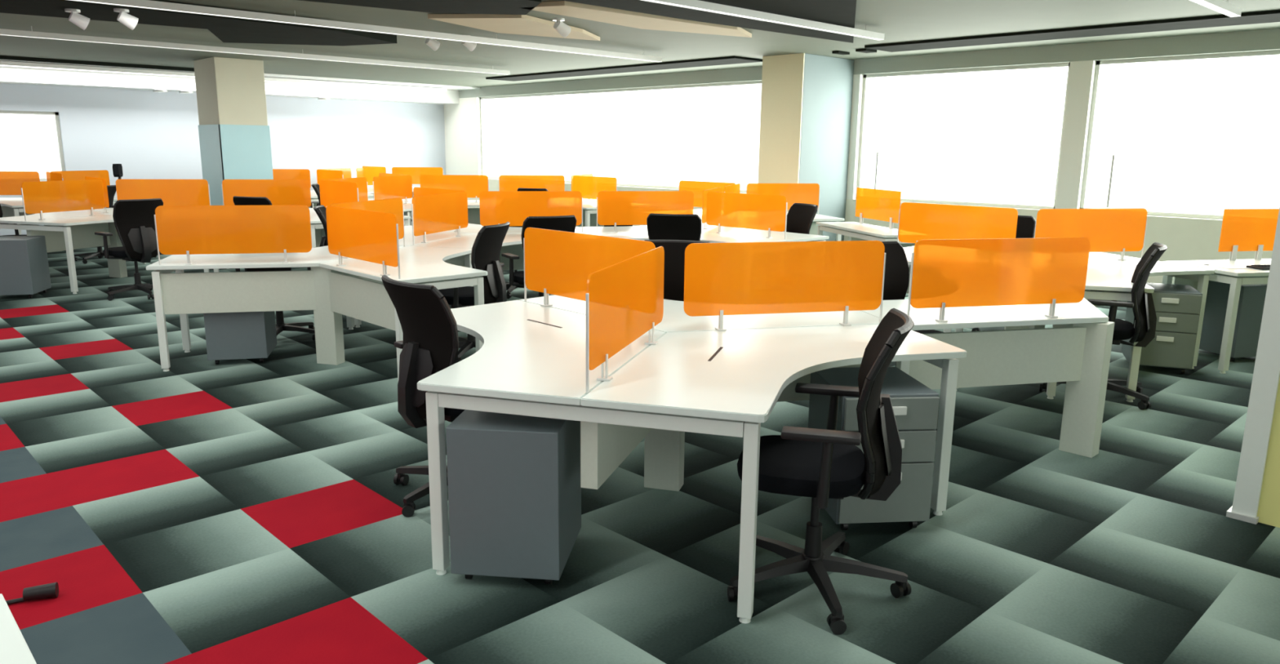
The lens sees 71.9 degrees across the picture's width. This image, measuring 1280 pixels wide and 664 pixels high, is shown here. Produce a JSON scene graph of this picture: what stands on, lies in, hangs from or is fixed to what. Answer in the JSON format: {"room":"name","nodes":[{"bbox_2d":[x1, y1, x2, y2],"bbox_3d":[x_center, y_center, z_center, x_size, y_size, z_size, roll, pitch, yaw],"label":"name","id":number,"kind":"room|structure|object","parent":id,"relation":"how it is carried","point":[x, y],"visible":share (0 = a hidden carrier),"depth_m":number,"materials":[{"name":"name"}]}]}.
{"room":"open-plan office","nodes":[
{"label":"open-plan office","id":0,"kind":"room"},
{"bbox_2d":[0,83,445,235],"bbox_3d":[-10.286,-3.086,15.034,16.350,2.820,0.200,-10,16,-43],"label":"wall","id":1,"kind":"structure","parent":0,"point":[153,135],"depth_m":16.56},
{"bbox_2d":[0,110,65,181],"bbox_3d":[-11.063,-3.009,14.255,2.950,1.170,0.050,-10,16,-43],"label":"window","id":2,"kind":"structure","parent":1,"relation":"in","point":[55,113],"depth_m":15.13,"materials":[{"name":"clear glass"}]},
{"bbox_2d":[0,59,479,104],"bbox_3d":[-9.775,-4.161,14.094,16.100,0.318,1.500,-10,16,-43],"label":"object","id":3,"kind":"structure","parent":1,"relation":"attached to","point":[9,75],"depth_m":16.01,"materials":[{"name":"white paint"}]},
{"bbox_2d":[458,28,1279,97],"bbox_3d":[3.321,-3.701,12.284,0.250,0.200,22.900,-10,16,-43],"label":"trim","id":4,"kind":"structure","parent":1,"relation":"attached to","point":[1264,39],"depth_m":11.08,"materials":[{"name":"grey paint"}]},
{"bbox_2d":[0,246,1279,663],"bbox_3d":[-2.499,-0.006,7.822,17.000,0.100,23.500,-10,16,-43],"label":"floor","id":5,"kind":"structure","parent":0,"point":[198,511],"depth_m":3.63,"materials":[{"name":"carpet"}]},
{"bbox_2d":[0,594,36,663],"bbox_3d":[-1.191,1.032,0.838,1.240,0.745,1.290,-10,16,-43],"label":"office desk","id":6,"kind":"object","parent":5,"relation":"on","point":[14,650],"visible":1,"depth_m":1.48,"materials":[{"name":"white laminate"}]},
{"bbox_2d":[0,235,51,297],"bbox_3d":[-6.413,-0.672,9.094,0.400,0.600,0.494,-2,12,-14],"label":"pedestal","id":7,"kind":"object","parent":5,"relation":"on","point":[24,260],"visible":1,"depth_m":8.91,"materials":[{"name":"grey paint"}]},
{"bbox_2d":[5,582,58,604],"bbox_3d":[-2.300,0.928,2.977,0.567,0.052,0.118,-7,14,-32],"label":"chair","id":8,"kind":"object","parent":5,"relation":"on","point":[51,590],"visible":1,"depth_m":3.06,"materials":[{"name":"black plastic"}]},
{"bbox_2d":[0,169,117,235],"bbox_3d":[-8.536,-1.741,12.763,2.593,1.150,2.252,-10,16,-43],"label":"cluster","id":9,"kind":"object","parent":5,"relation":"on","point":[11,182],"visible":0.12,"depth_m":12.61,"materials":[{"name":"orange plastic"}]},
{"bbox_2d":[0,200,23,208],"bbox_3d":[-8.704,-1.791,12.226,1.985,0.027,1.103,4,12,16],"label":"countertop","id":10,"kind":"structure","parent":9,"relation":"on","point":[10,203],"depth_m":11.92,"materials":[{"name":"white laminate"}]},
{"bbox_2d":[74,164,123,264],"bbox_3d":[-7.269,-1.595,11.788,0.699,1.290,0.660,-2,12,-14],"label":"chair","id":11,"kind":"object","parent":5,"relation":"on","point":[117,168],"visible":0.34,"depth_m":11.75,"materials":[{"name":"black fabric"}]},
{"bbox_2d":[0,176,229,293],"bbox_3d":[-6.215,-1.221,10.392,2.593,1.150,2.252,-10,16,-43],"label":"cluster","id":12,"kind":"object","parent":5,"relation":"on","point":[77,210],"visible":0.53,"depth_m":9.97,"materials":[{"name":"orange plastic"}]},
{"bbox_2d":[0,209,111,223],"bbox_3d":[-6.736,-1.350,10.216,1.103,0.027,1.985,-2,12,-14],"label":"countertop","id":13,"kind":"structure","parent":12,"relation":"on","point":[15,220],"depth_m":10.00,"materials":[{"name":"white laminate"}]},
{"bbox_2d":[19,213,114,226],"bbox_3d":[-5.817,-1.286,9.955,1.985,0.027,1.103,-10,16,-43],"label":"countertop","id":14,"kind":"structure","parent":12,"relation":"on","point":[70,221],"depth_m":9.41,"materials":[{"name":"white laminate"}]},
{"bbox_2d":[93,208,113,213],"bbox_3d":[-6.044,-1.478,10.866,1.985,0.027,1.103,4,12,16],"label":"countertop","id":15,"kind":"structure","parent":12,"relation":"on","point":[110,211],"depth_m":10.93,"materials":[{"name":"white laminate"}]},
{"bbox_2d":[94,198,163,301],"bbox_3d":[-5.217,-0.870,9.092,0.652,1.014,0.665,9,14,35],"label":"chair","id":16,"kind":"object","parent":5,"relation":"on","point":[133,219],"visible":0.83,"depth_m":8.92,"materials":[{"name":"fabric"}]},
{"bbox_2d":[193,57,273,205],"bbox_3d":[-6.324,-2.785,13.798,0.750,2.820,0.915,-10,16,-43],"label":"column","id":17,"kind":"structure","parent":5,"relation":"on","point":[234,132],"depth_m":13.39,"materials":[{"name":"beige paint"}]},
{"bbox_2d":[203,311,276,364],"bbox_3d":[-2.956,-0.102,6.540,0.400,0.600,0.494,-2,12,-14],"label":"pedestal","id":18,"kind":"object","parent":5,"relation":"on","point":[246,335],"visible":0.52,"depth_m":6.33,"materials":[{"name":"grey paint"}]},
{"bbox_2d":[232,195,271,205],"bbox_3d":[-4.151,-1.012,9.833,0.668,1.014,0.657,4,12,16],"label":"chair","id":19,"kind":"object","parent":5,"relation":"on","point":[237,201],"visible":0.17,"depth_m":9.47,"materials":[{"name":"fabric"}]},
{"bbox_2d":[235,266,315,340],"bbox_3d":[-2.961,-0.443,7.164,0.665,1.014,0.642,-10,16,-41],"label":"chair","id":20,"kind":"object","parent":5,"relation":"on","point":[281,326],"visible":0.13,"depth_m":7.20,"materials":[{"name":"black plastic"}]},
{"bbox_2d":[213,177,411,272],"bbox_3d":[-3.953,-1.302,10.900,2.593,1.150,2.252,-10,16,-43],"label":"cluster","id":21,"kind":"object","parent":5,"relation":"on","point":[332,191],"visible":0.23,"depth_m":10.67,"materials":[{"name":"orange plastic"}]},
{"bbox_2d":[310,213,321,223],"bbox_3d":[-4.121,-1.352,10.363,1.985,0.027,1.103,4,12,16],"label":"countertop","id":22,"kind":"structure","parent":21,"relation":"on","point":[314,219],"depth_m":9.96,"materials":[{"name":"white laminate"}]},
{"bbox_2d":[311,183,320,205],"bbox_3d":[-4.423,-1.644,12.848,0.648,1.014,0.668,-2,12,-14],"label":"chair","id":23,"kind":"object","parent":5,"relation":"on","point":[316,186],"visible":0.16,"depth_m":12.58,"materials":[{"name":"black plastic"}]},
{"bbox_2d":[146,197,487,381],"bbox_3d":[-2.188,-0.387,6.598,2.593,1.150,1.772,4,12,16],"label":"cluster","id":24,"kind":"object","parent":5,"relation":"on","point":[345,274],"visible":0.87,"depth_m":6.15,"materials":[{"name":"laminate"}]},
{"bbox_2d":[146,245,408,270],"bbox_3d":[-2.641,-0.570,6.689,2.016,0.027,1.138,-10,16,-43],"label":"countertop","id":25,"kind":"structure","parent":24,"relation":"on","point":[317,255],"depth_m":6.34,"materials":[{"name":"white laminate"}]},
{"bbox_2d":[319,245,487,283],"bbox_3d":[-1.736,-0.507,6.432,1.138,0.027,2.016,-2,12,-14],"label":"countertop","id":26,"kind":"structure","parent":24,"relation":"on","point":[418,264],"depth_m":6.09,"materials":[{"name":"white laminate"}]},
{"bbox_2d":[272,168,373,208],"bbox_3d":[-5.660,-2.272,15.462,2.593,1.150,2.252,-10,16,-43],"label":"cluster","id":27,"kind":"object","parent":5,"relation":"on","point":[278,174],"visible":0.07,"depth_m":15.27,"materials":[{"name":"orange plastic"}]},
{"bbox_2d":[313,204,342,319],"bbox_3d":[-2.740,-0.665,8.241,0.637,1.014,0.665,-2,12,-14],"label":"chair","id":28,"kind":"object","parent":5,"relation":"on","point":[320,211],"visible":0.15,"depth_m":8.02,"materials":[{"name":"black plastic"}]},
{"bbox_2d":[355,165,443,197],"bbox_3d":[-5.039,-2.723,17.660,2.593,1.150,2.252,-10,16,-43],"label":"cluster","id":29,"kind":"object","parent":5,"relation":"on","point":[369,172],"visible":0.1,"depth_m":17.61,"materials":[{"name":"orange plastic"}]},
{"bbox_2d":[381,275,465,517],"bbox_3d":[-0.819,0.249,3.953,0.660,1.014,0.666,-10,16,-43],"label":"chair","id":30,"kind":"object","parent":5,"relation":"on","point":[429,345],"visible":0.56,"depth_m":3.75,"materials":[{"name":"fabric"}]},
{"bbox_2d":[368,173,488,226],"bbox_3d":[-3.339,-1.752,13.092,2.593,1.150,2.252,-10,16,-43],"label":"cluster","id":31,"kind":"object","parent":5,"relation":"on","point":[385,186],"visible":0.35,"depth_m":13.04,"materials":[{"name":"orange plastic"}]},
{"bbox_2d":[401,197,479,202],"bbox_3d":[-3.168,-2.009,13.565,1.985,0.027,1.103,4,12,16],"label":"countertop","id":32,"kind":"structure","parent":31,"relation":"on","point":[409,200],"depth_m":13.58,"materials":[{"name":"white laminate"}]},
{"bbox_2d":[402,202,479,208],"bbox_3d":[-2.941,-1.816,12.654,1.985,0.027,1.103,-10,16,-43],"label":"countertop","id":33,"kind":"structure","parent":31,"relation":"on","point":[408,206],"depth_m":12.64,"materials":[{"name":"white laminate"}]},
{"bbox_2d":[354,186,593,327],"bbox_3d":[-1.633,-0.783,8.530,2.593,1.150,2.252,-10,16,-43],"label":"cluster","id":34,"kind":"object","parent":5,"relation":"on","point":[439,216],"visible":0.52,"depth_m":8.47,"materials":[{"name":"orange plastic"}]},
{"bbox_2d":[398,225,471,246],"bbox_3d":[-2.154,-0.912,8.353,1.103,0.027,1.985,-2,12,-14],"label":"countertop","id":35,"kind":"structure","parent":34,"relation":"on","point":[408,229],"depth_m":8.15,"materials":[{"name":"white laminate"}]},
{"bbox_2d":[411,232,593,248],"bbox_3d":[-1.234,-0.847,8.092,1.985,0.027,1.103,-10,16,-43],"label":"countertop","id":36,"kind":"structure","parent":34,"relation":"on","point":[466,242],"depth_m":7.79,"materials":[{"name":"white laminate"}]},
{"bbox_2d":[448,223,588,234],"bbox_3d":[-1.461,-1.039,9.003,1.985,0.027,1.103,4,12,16],"label":"countertop","id":37,"kind":"structure","parent":34,"relation":"on","point":[472,228],"depth_m":8.93,"materials":[{"name":"white laminate"}]},
{"bbox_2d":[438,222,510,363],"bbox_3d":[-1.271,-0.312,6.622,0.660,1.014,0.669,4,12,16],"label":"chair","id":38,"kind":"object","parent":5,"relation":"on","point":[487,245],"visible":0.6,"depth_m":6.46,"materials":[{"name":"fabric"}]},
{"bbox_2d":[445,409,581,584],"bbox_3d":[-0.459,0.586,3.369,0.400,0.600,0.494,2,12,6],"label":"pedestal","id":39,"kind":"object","parent":5,"relation":"on","point":[514,490],"visible":0.76,"depth_m":3.13,"materials":[{"name":"grey paint"}]},
{"bbox_2d":[505,226,539,298],"bbox_3d":[-1.336,-0.909,9.486,0.662,1.014,0.646,3,12,11],"label":"chair","id":40,"kind":"object","parent":5,"relation":"on","point":[510,288],"visible":0.06,"depth_m":9.45,"materials":[{"name":"black plastic"}]},
{"bbox_2d":[501,215,576,297],"bbox_3d":[-0.866,-0.511,7.600,0.659,1.014,0.642,-6,13,-28],"label":"chair","id":41,"kind":"object","parent":5,"relation":"on","point":[563,223],"visible":0.22,"depth_m":7.32,"materials":[{"name":"fabric"}]},
{"bbox_2d":[498,173,617,226],"bbox_3d":[-1.070,-1.834,13.606,2.593,1.150,2.252,-10,16,-43],"label":"cluster","id":42,"kind":"object","parent":5,"relation":"on","point":[588,185],"visible":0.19,"depth_m":13.31,"materials":[{"name":"orange plastic"}]},
{"bbox_2d":[582,203,596,209],"bbox_3d":[-1.238,-1.884,13.069,1.985,0.027,1.103,4,12,16],"label":"countertop","id":43,"kind":"structure","parent":42,"relation":"on","point":[585,206],"depth_m":12.55,"materials":[{"name":"white laminate"}]},
{"bbox_2d":[646,213,702,240],"bbox_3d":[0.313,-0.581,7.997,0.663,1.014,0.648,2,12,8],"label":"chair","id":44,"kind":"object","parent":5,"relation":"on","point":[660,226],"visible":0.21,"depth_m":7.68,"materials":[{"name":"fabric"}]},
{"bbox_2d":[644,240,711,301],"bbox_3d":[0.191,-0.020,5.300,0.671,1.014,0.664,3,12,11],"label":"chair","id":45,"kind":"object","parent":5,"relation":"on","point":[674,250],"visible":0.09,"depth_m":5.42,"materials":[{"name":"fabric"}]},
{"bbox_2d":[417,227,967,623],"bbox_3d":[0.105,0.164,4.078,2.593,1.150,2.252,-10,16,-43],"label":"cluster","id":46,"kind":"object","parent":5,"relation":"on","point":[606,353],"visible":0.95,"depth_m":3.70,"materials":[{"name":"laminate"}]},
{"bbox_2d":[417,300,666,405],"bbox_3d":[-0.416,0.035,3.902,1.103,0.027,1.985,-2,12,-14],"label":"countertop","id":47,"kind":"structure","parent":46,"relation":"on","point":[519,358],"depth_m":3.52,"materials":[{"name":"white laminate"}]},
{"bbox_2d":[518,295,882,333],"bbox_3d":[0.276,-0.093,4.551,1.985,0.027,1.103,4,12,16],"label":"countertop","id":48,"kind":"structure","parent":46,"relation":"on","point":[674,319],"depth_m":4.37,"materials":[{"name":"white laminate"}]},
{"bbox_2d":[580,324,967,422],"bbox_3d":[0.503,0.100,3.641,1.985,0.027,1.103,-10,16,-43],"label":"countertop","id":49,"kind":"structure","parent":46,"relation":"on","point":[745,380],"depth_m":3.42,"materials":[{"name":"white laminate"}]},
{"bbox_2d":[579,186,829,243],"bbox_3d":[0.630,-0.864,9.038,2.593,1.150,2.252,-10,16,-43],"label":"cluster","id":50,"kind":"object","parent":5,"relation":"on","point":[726,217],"visible":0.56,"depth_m":8.75,"materials":[{"name":"orange plastic"}]},
{"bbox_2d":[579,222,715,232],"bbox_3d":[0.234,-1.106,9.411,1.985,0.027,1.103,-10,16,-43],"label":"countertop","id":51,"kind":"structure","parent":50,"relation":"on","point":[624,228],"depth_m":9.17,"materials":[{"name":"white laminate"}]},
{"bbox_2d":[590,231,791,243],"bbox_3d":[0.462,-0.913,8.501,1.985,0.027,1.103,4,12,16],"label":"countertop","id":52,"kind":"structure","parent":50,"relation":"on","point":[713,237],"depth_m":8.36,"materials":[{"name":"white laminate"}]},
{"bbox_2d":[702,226,829,241],"bbox_3d":[1.154,-1.041,9.150,1.103,0.027,1.985,-2,12,-14],"label":"countertop","id":53,"kind":"structure","parent":50,"relation":"on","point":[793,237],"depth_m":8.78,"materials":[{"name":"white laminate"}]},
{"bbox_2d":[678,180,844,240],"bbox_3d":[1.251,-1.315,11.236,2.593,1.150,2.252,-10,16,-43],"label":"cluster","id":54,"kind":"object","parent":5,"relation":"on","point":[807,193],"visible":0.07,"depth_m":11.32,"materials":[{"name":"orange plastic"}]},
{"bbox_2d":[693,212,702,222],"bbox_3d":[0.730,-1.444,11.059,1.103,0.027,1.985,-2,12,-14],"label":"countertop","id":55,"kind":"structure","parent":54,"relation":"on","point":[699,214],"depth_m":11.36,"materials":[{"name":"white laminate"}]},
{"bbox_2d":[693,208,822,215],"bbox_3d":[1.422,-1.571,11.709,1.985,0.027,1.103,4,12,16],"label":"countertop","id":56,"kind":"structure","parent":54,"relation":"on","point":[697,210],"depth_m":11.95,"materials":[{"name":"white laminate"}]},
{"bbox_2d":[813,215,844,221],"bbox_3d":[1.649,-1.379,10.799,1.985,0.027,1.103,-10,16,-43],"label":"countertop","id":57,"kind":"structure","parent":54,"relation":"on","point":[817,218],"depth_m":10.86,"materials":[{"name":"white laminate"}]},
{"bbox_2d":[786,203,817,241],"bbox_3d":[1.514,-0.830,9.254,0.652,1.014,0.665,-5,13,-23],"label":"chair","id":58,"kind":"object","parent":5,"relation":"on","point":[800,216],"visible":0.23,"depth_m":9.30,"materials":[{"name":"fabric"}]},
{"bbox_2d":[758,53,853,241],"bbox_3d":[2.333,-2.425,12.526,1.190,2.820,0.690,-10,16,-43],"label":"column","id":59,"kind":"structure","parent":5,"relation":"on","point":[806,99],"depth_m":12.09,"materials":[{"name":"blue paint"}]},
{"bbox_2d":[727,308,914,635],"bbox_3d":[0.667,0.436,3.133,0.637,1.014,0.667,4,12,14],"label":"chair","id":60,"kind":"object","parent":5,"relation":"on","point":[820,465],"visible":0.91,"depth_m":3.05,"materials":[{"name":"black fabric"}]},
{"bbox_2d":[816,187,915,247],"bbox_3d":[2.486,-0.971,9.652,0.490,1.150,1.600,-2,12,-14],"label":"office desk","id":61,"kind":"object","parent":5,"relation":"on","point":[873,204],"visible":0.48,"depth_m":9.70,"materials":[{"name":"plastic"}]},
{"bbox_2d":[816,222,897,237],"bbox_3d":[2.487,-1.124,9.620,0.490,0.027,1.600,-2,12,-14],"label":"countertop","id":62,"kind":"structure","parent":61,"relation":"on","point":[869,229],"depth_m":9.57,"materials":[{"name":"white laminate"}]},
{"bbox_2d":[808,367,939,530],"bbox_3d":[0.995,0.504,3.839,0.400,0.600,0.494,-1,12,-6],"label":"pedestal","id":63,"kind":"object","parent":5,"relation":"on","point":[915,406],"visible":0.54,"depth_m":3.64,"materials":[{"name":"grey paint"}]},
{"bbox_2d":[881,241,944,367],"bbox_3d":[1.593,-0.013,5.337,0.669,1.014,0.661,-8,14,-35],"label":"chair","id":64,"kind":"object","parent":5,"relation":"on","point":[896,277],"visible":0.15,"depth_m":5.49,"materials":[{"name":"fabric"}]},
{"bbox_2d":[861,237,1114,457],"bbox_3d":[2.000,0.001,4.961,2.047,1.150,1.190,-10,16,-43],"label":"cluster","id":65,"kind":"object","parent":5,"relation":"on","point":[957,284],"visible":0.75,"depth_m":4.46,"materials":[{"name":"white metal"}]},
{"bbox_2d":[861,297,1108,330],"bbox_3d":[1.996,-0.154,4.935,2.047,0.027,1.174,-10,16,-43],"label":"countertop","id":66,"kind":"structure","parent":65,"relation":"on","point":[1082,312],"depth_m":4.54,"materials":[{"name":"white laminate"}]},
{"bbox_2d":[971,215,1035,331],"bbox_3d":[3.195,-0.518,7.850,0.667,1.014,0.657,6,13,26],"label":"chair","id":67,"kind":"object","parent":5,"relation":"on","point":[1026,225],"visible":0.07,"depth_m":7.85,"materials":[{"name":"fabric"}]},
{"bbox_2d":[897,202,1214,402],"bbox_3d":[2.910,-0.368,6.779,2.593,1.150,2.252,-10,16,-43],"label":"cluster","id":68,"kind":"object","parent":5,"relation":"on","point":[1107,230],"visible":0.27,"depth_m":6.82,"materials":[{"name":"orange plastic"}]},
{"bbox_2d":[904,250,913,265],"bbox_3d":[2.389,-0.497,6.603,1.103,0.027,1.985,-2,12,-14],"label":"countertop","id":69,"kind":"structure","parent":68,"relation":"on","point":[908,254],"depth_m":7.08,"materials":[{"name":"white laminate"}]},
{"bbox_2d":[902,246,1140,261],"bbox_3d":[3.082,-0.625,7.252,1.985,0.027,1.103,4,12,16],"label":"countertop","id":70,"kind":"structure","parent":68,"relation":"on","point":[1093,256],"depth_m":7.17,"materials":[{"name":"white laminate"}]},
{"bbox_2d":[1084,260,1214,293],"bbox_3d":[3.309,-0.432,6.342,1.985,0.027,1.103,-10,16,-43],"label":"countertop","id":71,"kind":"structure","parent":68,"relation":"on","point":[1111,275],"depth_m":6.29,"materials":[{"name":"white laminate"}]},
{"bbox_2d":[1039,242,1167,409],"bbox_3d":[2.978,-0.069,5.681,0.649,1.014,0.663,7,13,28],"label":"chair","id":72,"kind":"object","parent":5,"relation":"on","point":[1142,304],"visible":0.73,"depth_m":5.49,"materials":[{"name":"black plastic"}]},
{"bbox_2d":[1120,282,1202,373],"bbox_3d":[3.876,-0.034,6.573,0.400,0.600,0.494,5,13,21],"label":"pedestal","id":73,"kind":"object","parent":5,"relation":"on","point":[1177,307],"visible":0.78,"depth_m":6.34,"materials":[{"name":"grey paint"}]},
{"bbox_2d":[1161,208,1279,373],"bbox_3d":[4.988,-0.354,6.821,1.690,1.150,0.680,-2,12,-14],"label":"office desk","id":74,"kind":"object","parent":5,"relation":"on","point":[1242,229],"visible":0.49,"depth_m":6.94,"materials":[{"name":"white laminate"}]},
{"bbox_2d":[1160,261,1208,267],"bbox_3d":[4.150,-0.515,6.712,0.297,0.002,0.210,9,14,35],"label":"paper sheet","id":75,"kind":"object","parent":74,"relation":"on","point":[1164,262],"visible":1,"depth_m":6.70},
{"bbox_2d":[1161,258,1271,276],"bbox_3d":[4.989,-0.507,6.789,1.690,0.027,0.680,-2,12,-14],"label":"countertop","id":76,"kind":"structure","parent":74,"relation":"on","point":[1242,263],"depth_m":6.69,"materials":[{"name":"white laminate"}]},
{"bbox_2d":[1199,263,1249,269],"bbox_3d":[4.403,-0.497,6.638,0.210,0.002,0.297,-1,12,-9],"label":"paper sheet","id":77,"kind":"object","parent":74,"relation":"on","point":[1218,265],"visible":1,"depth_m":6.62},
{"bbox_2d":[1246,264,1270,270],"bbox_3d":[4.740,-0.485,6.546,0.440,0.023,0.140,-2,12,-14],"label":"keyboard","id":78,"kind":"object","parent":74,"relation":"on","point":[1262,267],"visible":0.63,"depth_m":6.48,"materials":[{"name":"black plastic"}]},
{"bbox_2d":[1199,280,1267,361],"bbox_3d":[4.678,-0.108,6.972,0.400,0.600,0.494,-2,12,-14],"label":"pedestal","id":79,"kind":"object","parent":5,"relation":"on","point":[1252,297],"visible":0.34,"depth_m":6.76,"materials":[{"name":"grey paint"}]},
{"bbox_2d":[0,0,1279,87],"bbox_3d":[-2.467,-2.875,7.224,17.000,0.120,23.500,-10,16,-43],"label":"ceiling","id":80,"kind":"structure","parent":0,"point":[900,20],"depth_m":10.29,"materials":[{"name":"grey paint"}]},
{"bbox_2d":[0,55,194,71],"bbox_3d":[-11.227,-3.792,11.585,10.500,0.049,0.150,-10,16,-43],"label":"trim","id":81,"kind":"structure","parent":80,"relation":"attached to","point":[2,57],"depth_m":13.94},
{"bbox_2d":[0,60,195,77],"bbox_3d":[-8.651,-4.301,14.280,2.987,0.100,1.133,-10,16,-43],"label":"linear light","id":82,"kind":"object","parent":80,"relation":"attached to","point":[49,66],"depth_m":14.46,"materials":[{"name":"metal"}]},
{"bbox_2d":[0,0,396,45],"bbox_3d":[-4.478,-3.167,9.087,3.900,0.090,2.200,-10,16,-43],"label":"ceiling panel","id":83,"kind":"object","parent":80,"relation":"attached to","point":[227,29],"visible":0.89,"depth_m":8.70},
{"bbox_2d":[64,8,89,30],"bbox_3d":[-5.014,-2.787,7.866,0.187,0.169,0.120,-10,16,-43],"label":"ceiling spotlight","id":84,"kind":"object","parent":83,"relation":"attached to","point":[82,21],"visible":1,"depth_m":7.83,"materials":[{"name":"metal"}]},
{"bbox_2d":[113,8,138,30],"bbox_3d":[-4.556,-2.773,7.823,0.187,0.169,0.120,-10,16,-43],"label":"ceiling spotlight","id":85,"kind":"object","parent":83,"relation":"attached to","point":[130,21],"visible":1,"depth_m":7.79,"materials":[{"name":"metal"}]},
{"bbox_2d":[0,26,510,75],"bbox_3d":[-4.522,-3.733,11.824,6.712,0.120,0.070,-10,16,-43],"label":"linear light","id":86,"kind":"object","parent":80,"relation":"attached to","point":[2,32],"visible":1,"depth_m":11.18,"materials":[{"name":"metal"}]},
{"bbox_2d":[264,77,446,92],"bbox_3d":[-5.442,-4.893,17.295,4.095,0.100,1.136,-10,16,-43],"label":"linear light","id":87,"kind":"object","parent":80,"relation":"attached to","point":[266,79],"depth_m":17.47,"materials":[{"name":"metal"}]},
{"bbox_2d":[71,0,662,62],"bbox_3d":[-4.125,-2.855,7.631,12.162,0.120,0.070,-10,16,-43],"label":"linear light","id":88,"kind":"object","parent":80,"relation":"attached to","point":[149,4],"visible":1,"depth_m":8.77,"materials":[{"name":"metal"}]},
{"bbox_2d":[300,0,541,14],"bbox_3d":[-2.255,-2.803,7.306,3.000,0.040,1.700,-10,16,-43],"label":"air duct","id":89,"kind":"object","parent":80,"relation":"attached to","point":[460,6],"visible":1,"depth_m":7.72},
{"bbox_2d":[425,37,439,50],"bbox_3d":[-2.413,-3.350,10.218,0.187,0.169,0.120,-10,16,-43],"label":"ceiling spotlight","id":90,"kind":"object","parent":80,"relation":"attached to","point":[432,43],"visible":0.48,"depth_m":10.19,"materials":[{"name":"metal"}]},
{"bbox_2d":[462,35,476,51],"bbox_3d":[-1.989,-3.344,10.210,0.187,0.169,0.120,-10,16,-43],"label":"ceiling spotlight","id":91,"kind":"object","parent":80,"relation":"attached to","point":[471,46],"visible":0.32,"depth_m":10.19,"materials":[{"name":"metal"}]},
{"bbox_2d":[427,13,599,40],"bbox_3d":[-1.177,-3.204,9.293,0.863,0.040,2.196,6,13,26],"label":"board","id":92,"kind":"object","parent":80,"relation":"attached to","point":[523,24],"visible":0.94,"depth_m":8.89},
{"bbox_2d":[551,17,571,37],"bbox_3d":[-0.756,-2.921,8.464,0.187,0.169,0.120,-10,16,-43],"label":"ceiling spotlight","id":93,"kind":"object","parent":80,"relation":"attached to","point":[562,28],"visible":1,"depth_m":8.43,"materials":[{"name":"metal"}]},
{"bbox_2d":[485,56,762,81],"bbox_3d":[-0.548,-4.270,14.393,0.630,0.029,6.000,-10,16,-43],"label":"trim","id":94,"kind":"structure","parent":80,"relation":"attached to","point":[728,60],"depth_m":13.81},
{"bbox_2d":[518,0,751,37],"bbox_3d":[0.111,-3.070,8.714,3.000,0.040,0.700,-10,16,-43],"label":"ceiling panel","id":95,"kind":"object","parent":80,"relation":"attached to","point":[591,12],"visible":0.82,"depth_m":8.45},
{"bbox_2d":[562,0,856,43],"bbox_3d":[1.226,-2.739,7.186,5.850,0.040,2.900,-10,16,-43],"label":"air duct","id":96,"kind":"object","parent":80,"relation":"attached to","point":[837,12],"visible":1,"depth_m":7.88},
{"bbox_2d":[642,0,884,39],"bbox_3d":[-1.806,-2.306,5.120,11.962,0.120,0.070,-10,16,-43],"label":"linear light","id":97,"kind":"object","parent":80,"relation":"attached to","point":[692,4],"visible":1,"depth_m":7.88,"materials":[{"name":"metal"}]},
{"bbox_2d":[831,9,1279,54],"bbox_3d":[6.386,-2.734,7.388,0.620,0.029,11.250,-10,16,-43],"label":"trim","id":98,"kind":"structure","parent":80,"relation":"attached to","point":[1266,16],"depth_m":9.12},
{"bbox_2d":[1190,0,1241,17],"bbox_3d":[0.482,-1.868,3.137,12.462,0.120,0.070,-10,16,-43],"label":"linear light","id":99,"kind":"object","parent":80,"relation":"attached to","point":[1222,6],"visible":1,"depth_m":7.01,"materials":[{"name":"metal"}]},
{"bbox_2d":[467,178,1272,283],"bbox_3d":[3.296,-1.470,12.749,0.250,0.880,22.900,-10,16,-43],"label":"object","id":100,"kind":"structure","parent":0,"point":[1185,239],"depth_m":9.83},
{"bbox_2d":[480,80,761,193],"bbox_3d":[-0.485,-3.597,16.337,0.060,1.740,8.650,-10,16,-43],"label":"window","id":101,"kind":"structure","parent":100,"relation":"in","point":[482,112],"depth_m":16.27,"materials":[{"name":"clear glass"}]},
{"bbox_2d":[444,60,1096,208],"bbox_3d":[3.310,-2.752,12.482,0.250,1.740,22.900,-10,16,-43],"label":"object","id":102,"kind":"structure","parent":100,"relation":"attached to","point":[462,122],"depth_m":12.48,"materials":[{"name":"white paint"}]},
{"bbox_2d":[856,62,1070,209],"bbox_3d":[4.132,-2.559,11.601,0.090,1.740,2.840,-10,16,-43],"label":"window","id":103,"kind":"structure","parent":100,"relation":"in","point":[865,82],"depth_m":11.69,"materials":[{"name":"clear glass"}]},
{"bbox_2d":[1080,49,1279,219],"bbox_3d":[6.122,-2.114,9.568,0.090,1.740,2.400,-10,16,-43],"label":"window","id":104,"kind":"structure","parent":100,"relation":"in","point":[1099,64],"depth_m":10.05,"materials":[{"name":"clear glass"}]},
{"bbox_2d":[1257,377,1279,528],"bbox_3d":[4.553,-0.156,1.753,0.120,2.820,5.230,-10,16,-43],"label":"wall","id":105,"kind":"structure","parent":0,"point":[1268,509],"depth_m":3.78,"materials":[{"name":"yellow paint"}]},
{"bbox_2d":[1226,506,1258,524],"bbox_3d":[2.697,0.800,3.918,0.190,0.025,0.113,-10,16,-43],"label":"baseboard","id":106,"kind":"structure","parent":105,"relation":"attached to","point":[1229,513],"depth_m":3.85,"materials":[{"name":"metal"}]},
{"bbox_2d":[1231,207,1279,517],"bbox_3d":[2.715,-0.567,3.631,0.160,2.820,0.090,-10,16,-43],"label":"trim","id":107,"kind":"structure","parent":105,"relation":"attached to","point":[1266,375],"depth_m":3.75,"materials":[{"name":"paint"}]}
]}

